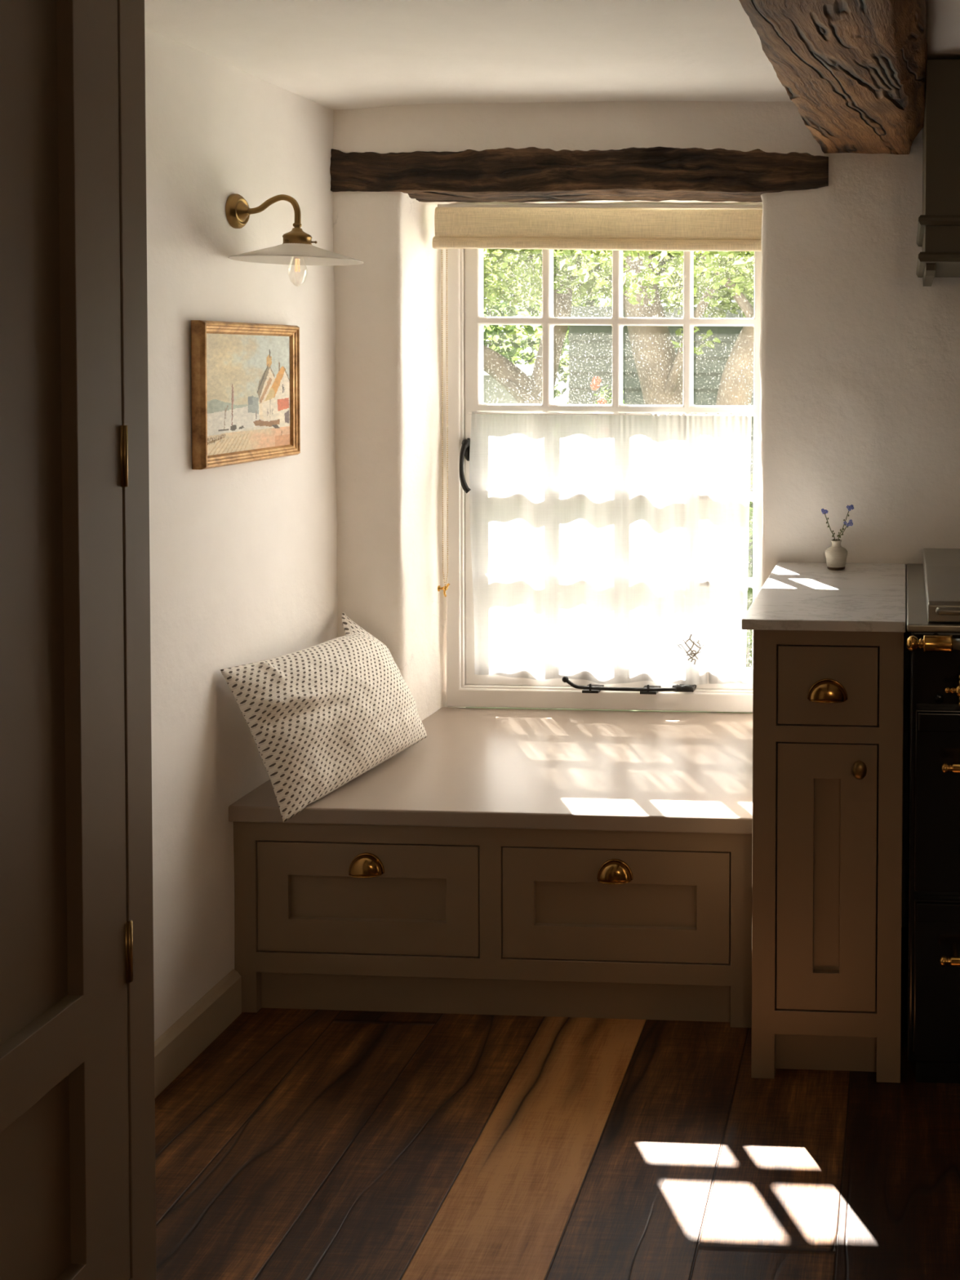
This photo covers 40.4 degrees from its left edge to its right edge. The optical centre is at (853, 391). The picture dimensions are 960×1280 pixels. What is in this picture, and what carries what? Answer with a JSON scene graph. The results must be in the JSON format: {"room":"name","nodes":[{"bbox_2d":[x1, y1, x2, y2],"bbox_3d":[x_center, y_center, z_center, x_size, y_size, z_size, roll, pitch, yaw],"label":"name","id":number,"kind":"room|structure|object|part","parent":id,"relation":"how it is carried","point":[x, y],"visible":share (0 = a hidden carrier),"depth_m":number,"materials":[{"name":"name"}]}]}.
{"room":"kitchen","nodes":[
{"label":"kitchen","id":0,"kind":"room"},
{"bbox_2d":[144,27,337,1041],"bbox_3d":[-1.512,0.333,0.285,0.212,2.144,5.625,0,2,2],"label":"wall","id":1,"kind":"structure","parent":0,"point":[243,557],"depth_m":2.48,"materials":[{"name":"paint"}]},
{"bbox_2d":[154,968,241,1097],"bbox_3d":[-1.421,1.341,0.081,0.023,0.096,4.966,0,2,2],"label":"baseboard","id":2,"kind":"structure","parent":1,"relation":"attached to","point":[177,1047],"depth_m":2.40,"materials":[{"name":"paint"}]},
{"bbox_2d":[191,320,300,469],"bbox_3d":[-1.292,0.001,2.581,0.027,0.297,0.382,0,2,2],"label":"painting","id":3,"kind":"object","parent":1,"relation":"attached to","point":[245,377],"visible":1,"depth_m":2.55,"materials":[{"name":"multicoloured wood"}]},
{"bbox_2d":[225,193,364,278],"bbox_3d":[-1.178,-0.321,2.546,0.266,0.195,0.261,0,2,2],"label":"wall lamp","id":4,"kind":"object","parent":1,"relation":"attached to","point":[296,249],"visible":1,"depth_m":2.54,"materials":[{"name":"gold metal"}]},
{"bbox_3d":[-1.295,-0.383,2.550,0.032,0.073,0.073,0,2,2],"label":"wall plate","id":5,"kind":"part","parent":4,"relation":"part of","materials":[{"name":"gold metal"}]},
{"bbox_3d":[-1.176,-0.297,2.547,0.261,0.040,0.261,0,2,2],"label":"lamp shade","id":6,"kind":"part","parent":4,"relation":"part of","materials":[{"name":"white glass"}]},
{"bbox_2d":[144,0,959,110],"bbox_3d":[0.464,-0.720,0.170,4.106,0.228,5.625,0,2,2],"label":"ceiling","id":7,"kind":"structure","parent":0,"point":[335,55],"depth_m":2.42,"materials":[{"name":"paint"}]},
{"bbox_2d":[738,0,927,154],"bbox_3d":[-0.092,-0.596,0.516,0.289,0.172,4.857,0,2,3],"label":"ceiling beam","id":8,"kind":"structure","parent":7,"relation":"attached to","point":[853,71],"depth_m":2.07,"materials":[{"name":"brown wood"}]},
{"bbox_2d":[155,927,959,1279],"bbox_3d":[0.356,1.423,0.373,4.200,0.060,5.900,0,2,2],"label":"floor","id":9,"kind":"structure","parent":0,"point":[299,1144],"depth_m":2.11,"materials":[{"name":"brown wood"}]},
{"bbox_2d":[0,0,156,1279],"bbox_3d":[-1.180,0.355,1.261,0.333,2.006,0.917,0,2,2],"label":"tall cabinet","id":10,"kind":"object","parent":9,"relation":"on","point":[77,1180],"visible":1,"depth_m":1.57,"materials":[{"name":"beige paint"}]},
{"bbox_3d":[-1.030,0.356,1.255,0.022,2.006,0.917,0,2,2],"label":"frame","id":11,"kind":"part","parent":10,"relation":"part of","materials":[{"name":"beige paint"}]},
{"bbox_2d":[228,706,752,1027],"bbox_3d":[-0.744,1.093,2.883,1.135,0.450,0.749,0,2,2],"label":"storage bench","id":12,"kind":"object","parent":9,"relation":"on","point":[528,862],"visible":0.98,"depth_m":2.55,"materials":[{"name":"beige paint"}]},
{"bbox_2d":[219,612,427,822],"bbox_3d":[-1.175,0.717,2.733,0.240,0.324,0.521,0,2,2],"label":"cushion","id":13,"kind":"object","parent":12,"relation":"on","point":[318,717],"visible":1,"depth_m":2.61,"materials":[{"name":"fabric"}]},
{"bbox_3d":[-1.028,0.996,2.532,0.076,0.044,0.028,0,2,2],"label":"cup handle","id":14,"kind":"part","parent":12,"relation":"part of","materials":[{"name":"gold metal"}]},
{"bbox_3d":[-1.028,1.073,2.558,0.476,0.234,0.020,0,2,2],"label":"drawer","id":15,"kind":"part","parent":12,"relation":"part of","materials":[{"name":"beige paint"}]},
{"bbox_3d":[-0.758,1.118,2.547,1.133,0.418,0.022,0,2,2],"label":"frame","id":16,"kind":"part","parent":12,"relation":"part of","materials":[{"name":"beige paint"}]},
{"bbox_3d":[-0.499,1.000,2.509,0.076,0.044,0.028,0,2,2],"label":"cup handle","id":17,"kind":"part","parent":12,"relation":"part of","materials":[{"name":"gold metal"}]},
{"bbox_3d":[-0.498,1.078,2.535,0.480,0.234,0.020,0,2,2],"label":"drawer","id":18,"kind":"part","parent":12,"relation":"part of","materials":[{"name":"beige paint"}]},
{"bbox_2d":[751,630,903,1083],"bbox_3d":[-0.037,0.889,2.626,0.290,0.880,0.665,0,2,2],"label":"base cabinet","id":19,"kind":"object","parent":9,"relation":"on","point":[828,705],"visible":0.99,"depth_m":2.33,"materials":[{"name":"beige paint"}]},
{"bbox_2d":[741,561,906,632],"bbox_3d":[-0.043,0.438,2.626,0.314,0.020,0.656,0,2,2],"label":"countertop","id":20,"kind":"structure","parent":19,"relation":"on","point":[795,596],"depth_m":2.50,"materials":[{"name":"stone"}]},
{"bbox_2d":[825,539,847,570],"bbox_3d":[-0.040,0.387,2.866,0.054,0.069,0.054,0,2,2],"label":"bud vase","id":21,"kind":"object","parent":20,"relation":"on","point":[836,555],"visible":1,"depth_m":2.85,"materials":[{"name":"beige ceramic"}]},
{"bbox_2d":[821,508,835,540],"bbox_3d":[-0.057,0.343,2.860,0.038,0.133,0.011,0,2,-8],"label":"forget me not","id":22,"kind":"object","parent":21,"relation":"in","point":[824,512],"visible":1,"depth_m":2.86,"materials":[{"name":"blue"}]},
{"bbox_3d":[-0.054,0.348,2.864,0.031,0.122,0.005,0,2,-9],"label":"stem","id":23,"kind":"part","parent":22,"relation":"part of","materials":[{"name":"green plant"}]},
{"bbox_2d":[835,519,853,540],"bbox_3d":[-0.022,0.355,2.854,0.045,0.109,0.014,1,2,28],"label":"forget me not","id":24,"kind":"object","parent":21,"relation":"in","point":[850,522],"visible":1,"depth_m":2.85,"materials":[{"name":"blue plant"}]},
{"bbox_3d":[-0.025,0.360,2.860,0.034,0.100,0.006,1,2,26],"label":"stem","id":25,"kind":"part","parent":24,"relation":"part of","materials":[{"name":"green plant"}]},
{"bbox_2d":[836,504,853,540],"bbox_3d":[-0.020,0.339,2.858,0.043,0.142,0.012,1,2,6],"label":"forget me not","id":26,"kind":"object","parent":21,"relation":"in","point":[850,508],"visible":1,"depth_m":2.86,"materials":[{"name":"blue plant"}]},
{"bbox_3d":[-0.024,0.343,2.862,0.033,0.132,0.004,1,2,10],"label":"stem","id":27,"kind":"part","parent":26,"relation":"part of","materials":[{"name":"green plant"}]},
{"bbox_3d":[-0.051,0.939,2.336,0.192,0.520,0.020,0,2,2],"label":"door","id":28,"kind":"part","parent":19,"relation":"part of","materials":[{"name":"beige paint"}]},
{"bbox_3d":[-0.050,0.571,2.303,0.078,0.041,0.028,0,2,2],"label":"cup handle","id":29,"kind":"part","parent":19,"relation":"part of","materials":[{"name":"gold metal"}]},
{"bbox_3d":[-0.049,0.566,2.326,0.192,0.151,0.020,0,2,2],"label":"drawer","id":30,"kind":"part","parent":19,"relation":"part of","materials":[{"name":"beige paint"}]},
{"bbox_3d":[0.013,0.721,2.302,0.028,0.036,0.031,0,2,2],"label":"knob","id":31,"kind":"part","parent":19,"relation":"part of","materials":[{"name":"gold metal"}]},
{"bbox_2d":[906,548,959,1083],"bbox_3d":[0.653,0.858,2.557,1.085,0.954,0.741,0,2,2],"label":"range cooker","id":32,"kind":"object","parent":9,"relation":"on","point":[933,586],"visible":1,"depth_m":2.27,"materials":[{"name":"black metal"}]},
{"bbox_3d":[0.141,0.463,2.235,0.085,0.032,0.073,0,2,2],"label":"rail","id":33,"kind":"part","parent":32,"relation":"part of","materials":[{"name":"gold metal"}]},
{"bbox_3d":[0.657,0.439,2.577,1.084,0.015,0.678,0,2,2],"label":"hob plate","id":34,"kind":"part","parent":32,"relation":"part of","materials":[{"name":"metal"}]},
{"bbox_3d":[0.368,1.104,2.265,0.506,0.295,0.028,0,2,2],"label":"oven door","id":35,"kind":"part","parent":32,"relation":"part of","materials":[{"name":"black metal"}]},
{"bbox_3d":[0.370,0.769,2.256,0.506,0.345,0.028,0,2,2],"label":"oven door","id":36,"kind":"part","parent":32,"relation":"part of","materials":[{"name":"black metal"}]},
{"bbox_3d":[0.397,0.404,2.574,0.485,0.049,0.630,0,2,2],"label":"hotplate lid","id":37,"kind":"part","parent":32,"relation":"part of","materials":[{"name":"metal"}]},
{"bbox_3d":[0.256,0.411,2.249,0.204,0.015,0.018,0,2,2],"label":"lid handle","id":38,"kind":"part","parent":32,"relation":"part of","materials":[{"name":"metal"}]},
{"bbox_3d":[0.367,1.052,2.231,0.412,0.019,0.052,0,2,2],"label":"door handle","id":39,"kind":"part","parent":32,"relation":"part of","materials":[{"name":"gold metal"}]},
{"bbox_3d":[0.369,0.693,2.221,0.412,0.019,0.052,0,2,2],"label":"door handle","id":40,"kind":"part","parent":32,"relation":"part of","materials":[{"name":"gold metal"}]},
{"bbox_3d":[0.202,0.554,2.246,0.063,0.063,0.050,0,2,2],"label":"control knob","id":41,"kind":"part","parent":32,"relation":"part of","materials":[{"name":"gold metal"}]},
{"bbox_3d":[0.640,0.467,2.192,0.925,0.021,0.021,0,2,2],"label":"rail","id":42,"kind":"part","parent":32,"relation":"part of","materials":[{"name":"metal"}]},
{"bbox_2d":[333,101,959,928],"bbox_3d":[0.534,0.283,3.127,4.014,2.144,0.419,0,2,2],"label":"wall","id":43,"kind":"structure","parent":0,"point":[860,359],"depth_m":2.95,"materials":[{"name":"paint"}]},
{"bbox_2d":[437,582,449,596],"bbox_3d":[-1.084,0.525,3.194,0.033,0.038,0.016,0,2,2],"label":"cleat","id":44,"kind":"object","parent":43,"relation":"attached to","point":[444,588],"visible":1,"depth_m":3.19,"materials":[{"name":"gold metal"}]},
{"bbox_2d":[329,146,828,202],"bbox_3d":[-0.678,-0.541,2.994,1.241,0.128,0.123,0,2,2],"label":"lintel","id":45,"kind":"object","parent":43,"relation":"attached to","point":[530,174],"visible":0.95,"depth_m":2.95,"materials":[{"name":"brown wood"}]},
{"bbox_2d":[445,248,762,712],"bbox_3d":[-0.641,0.188,3.338,0.970,1.376,0.238,0,2,2],"label":"window","id":46,"kind":"structure","parent":43,"relation":"in","point":[466,321],"depth_m":3.24,"materials":[{"name":"beige paint"}]},
{"bbox_2d":[459,438,471,493],"bbox_3d":[-1.036,0.198,3.227,0.031,0.146,0.044,0,2,2],"label":"fastener","id":47,"kind":"object","parent":46,"relation":"attached to","point":[465,447],"visible":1,"depth_m":3.21,"materials":[{"name":"black metal"}]},
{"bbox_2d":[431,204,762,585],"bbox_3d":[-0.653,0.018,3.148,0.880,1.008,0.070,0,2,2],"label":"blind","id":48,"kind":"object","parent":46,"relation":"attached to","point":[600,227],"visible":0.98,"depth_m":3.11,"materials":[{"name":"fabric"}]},
{"bbox_3d":[-1.079,0.067,3.181,0.016,0.903,0.003,0,2,2],"label":"bead chain","id":49,"kind":"part","parent":48,"relation":"part of","materials":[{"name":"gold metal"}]},
{"bbox_2d":[468,411,756,684],"bbox_3d":[-0.647,0.419,3.224,0.776,0.731,0.031,0,2,2],"label":"cafe curtain","id":50,"kind":"object","parent":46,"relation":"hanging from","point":[606,548],"visible":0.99,"depth_m":3.23,"materials":[{"name":"white fabric"}]},
{"bbox_2d":[561,675,696,694],"bbox_3d":[-0.597,0.777,3.214,0.349,0.045,0.068,0,2,2],"label":"stay","id":51,"kind":"object","parent":46,"relation":"attached to","point":[647,690],"visible":1,"depth_m":3.19,"materials":[{"name":"black metal"}]},
{"bbox_2d":[915,59,959,286],"bbox_3d":[0.719,-0.462,2.658,1.150,0.434,0.474,0,2,2],"label":"hood","id":52,"kind":"object","parent":43,"relation":"attached to","point":[938,234],"visible":0.88,"depth_m":2.46,"materials":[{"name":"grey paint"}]},
{"bbox_3d":[0.717,-0.278,2.663,1.150,0.022,0.474,0,2,2],"label":"moulding","id":53,"kind":"part","parent":52,"relation":"part of","materials":[{"name":"green paint"}]},
{"bbox_3d":[0.718,-0.352,2.661,1.150,0.022,0.474,0,2,2],"label":"moulding","id":54,"kind":"part","parent":52,"relation":"part of","materials":[{"name":"green paint"}]},
{"label":"outside","id":55,"kind":"structure","parent":0,"visible":0},
{"bbox_2d":[466,564,752,712],"bbox_3d":[-0.363,1.197,14.818,26.000,0.100,22.500,0,2,2],"label":"lawn","id":56,"kind":"structure","parent":55,"point":[749,566],"depth_m":5.32,"materials":[{"name":"green plant"}]},
{"bbox_2d":[484,364,533,404],"bbox_3d":[-3.749,0.541,8.790,3.050,1.495,0.320,0,2,2],"label":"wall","id":57,"kind":"structure","parent":56,"relation":"on","point":[494,392],"depth_m":8.62,"materials":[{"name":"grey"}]},
{"bbox_2d":[483,257,612,404],"bbox_3d":[-4.880,0.049,10.356,5.958,3.319,2.943,-1,2,-32],"label":"hedge","id":58,"kind":"object","parent":56,"relation":"on","point":[503,308],"visible":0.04,"depth_m":10.61,"materials":[{"name":"green plant"}]},
{"bbox_2d":[590,375,627,404],"bbox_3d":[-1.423,0.425,6.981,0.337,1.040,0.360,0,2,2],"label":"rose bush","id":59,"kind":"object","parent":56,"relation":"on","point":[596,380],"visible":0.08,"depth_m":6.91,"materials":[{"name":"green plant"}]},
{"bbox_2d":[590,382,599,391],"bbox_3d":[-1.464,-0.034,6.822,0.053,0.054,0.024,0,2,2],"label":"flower","id":60,"kind":"object","parent":59,"relation":"on","point":[597,384],"depth_m":6.81,"materials":[{"name":"orange plant"}]},
{"bbox_2d":[591,375,600,384],"bbox_3d":[-1.454,-0.064,6.821,0.053,0.054,0.024,0,2,2],"label":"flower","id":61,"kind":"object","parent":59,"relation":"on","point":[596,380],"depth_m":6.81,"materials":[{"name":"orange plant"}]},
{"bbox_2d":[597,397,606,404],"bbox_3d":[-1.424,0.057,6.823,0.053,0.054,0.024,0,2,2],"label":"flower","id":62,"kind":"object","parent":59,"relation":"on","point":[601,400],"depth_m":6.81,"materials":[{"name":"orange plant"}]},
{"bbox_2d":[483,248,745,404],"bbox_3d":[-2.051,-0.051,6.609,3.710,2.919,2.239,1,2,14],"label":"tree","id":63,"kind":"object","parent":56,"relation":"on","point":[525,389],"visible":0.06,"depth_m":6.26,"materials":[{"name":"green plant"}]},
{"bbox_2d":[484,251,750,378],"bbox_3d":[-1.538,-1.435,15.322,10.432,5.220,2.935,0,2,2],"label":"tree","id":64,"kind":"object","parent":56,"relation":"on","point":[516,332],"visible":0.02,"depth_m":15.04,"materials":[{"name":"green plant"}]},
{"bbox_2d":[487,248,754,404],"bbox_3d":[-0.505,0.073,6.018,2.416,2.736,2.105,-1,2,-35],"label":"tree","id":65,"kind":"object","parent":56,"relation":"on","point":[659,368],"visible":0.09,"depth_m":5.55,"materials":[{"name":"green plant"}]},
{"bbox_2d":[568,306,753,564],"bbox_3d":[0.058,0.315,9.994,4.650,1.930,2.250,0,2,2],"label":"stone wall","id":66,"kind":"structure","parent":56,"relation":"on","point":[590,347],"depth_m":9.09,"materials":[{"name":"beige stone"}]},
{"bbox_2d":[659,250,754,712],"bbox_3d":[0.122,0.156,5.040,1.987,2.621,1.350,0,2,2],"label":"tree","id":67,"kind":"object","parent":56,"relation":"on","point":[735,388],"visible":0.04,"depth_m":4.96,"materials":[{"name":"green plant"}]},
{"bbox_2d":[706,473,753,713],"bbox_3d":[-0.349,0.866,4.625,0.628,1.203,0.498,0,2,2],"label":"shrub","id":68,"kind":"object","parent":56,"relation":"on","point":[749,632],"visible":0.02,"depth_m":4.51,"materials":[{"name":"green plant"}]}
]}

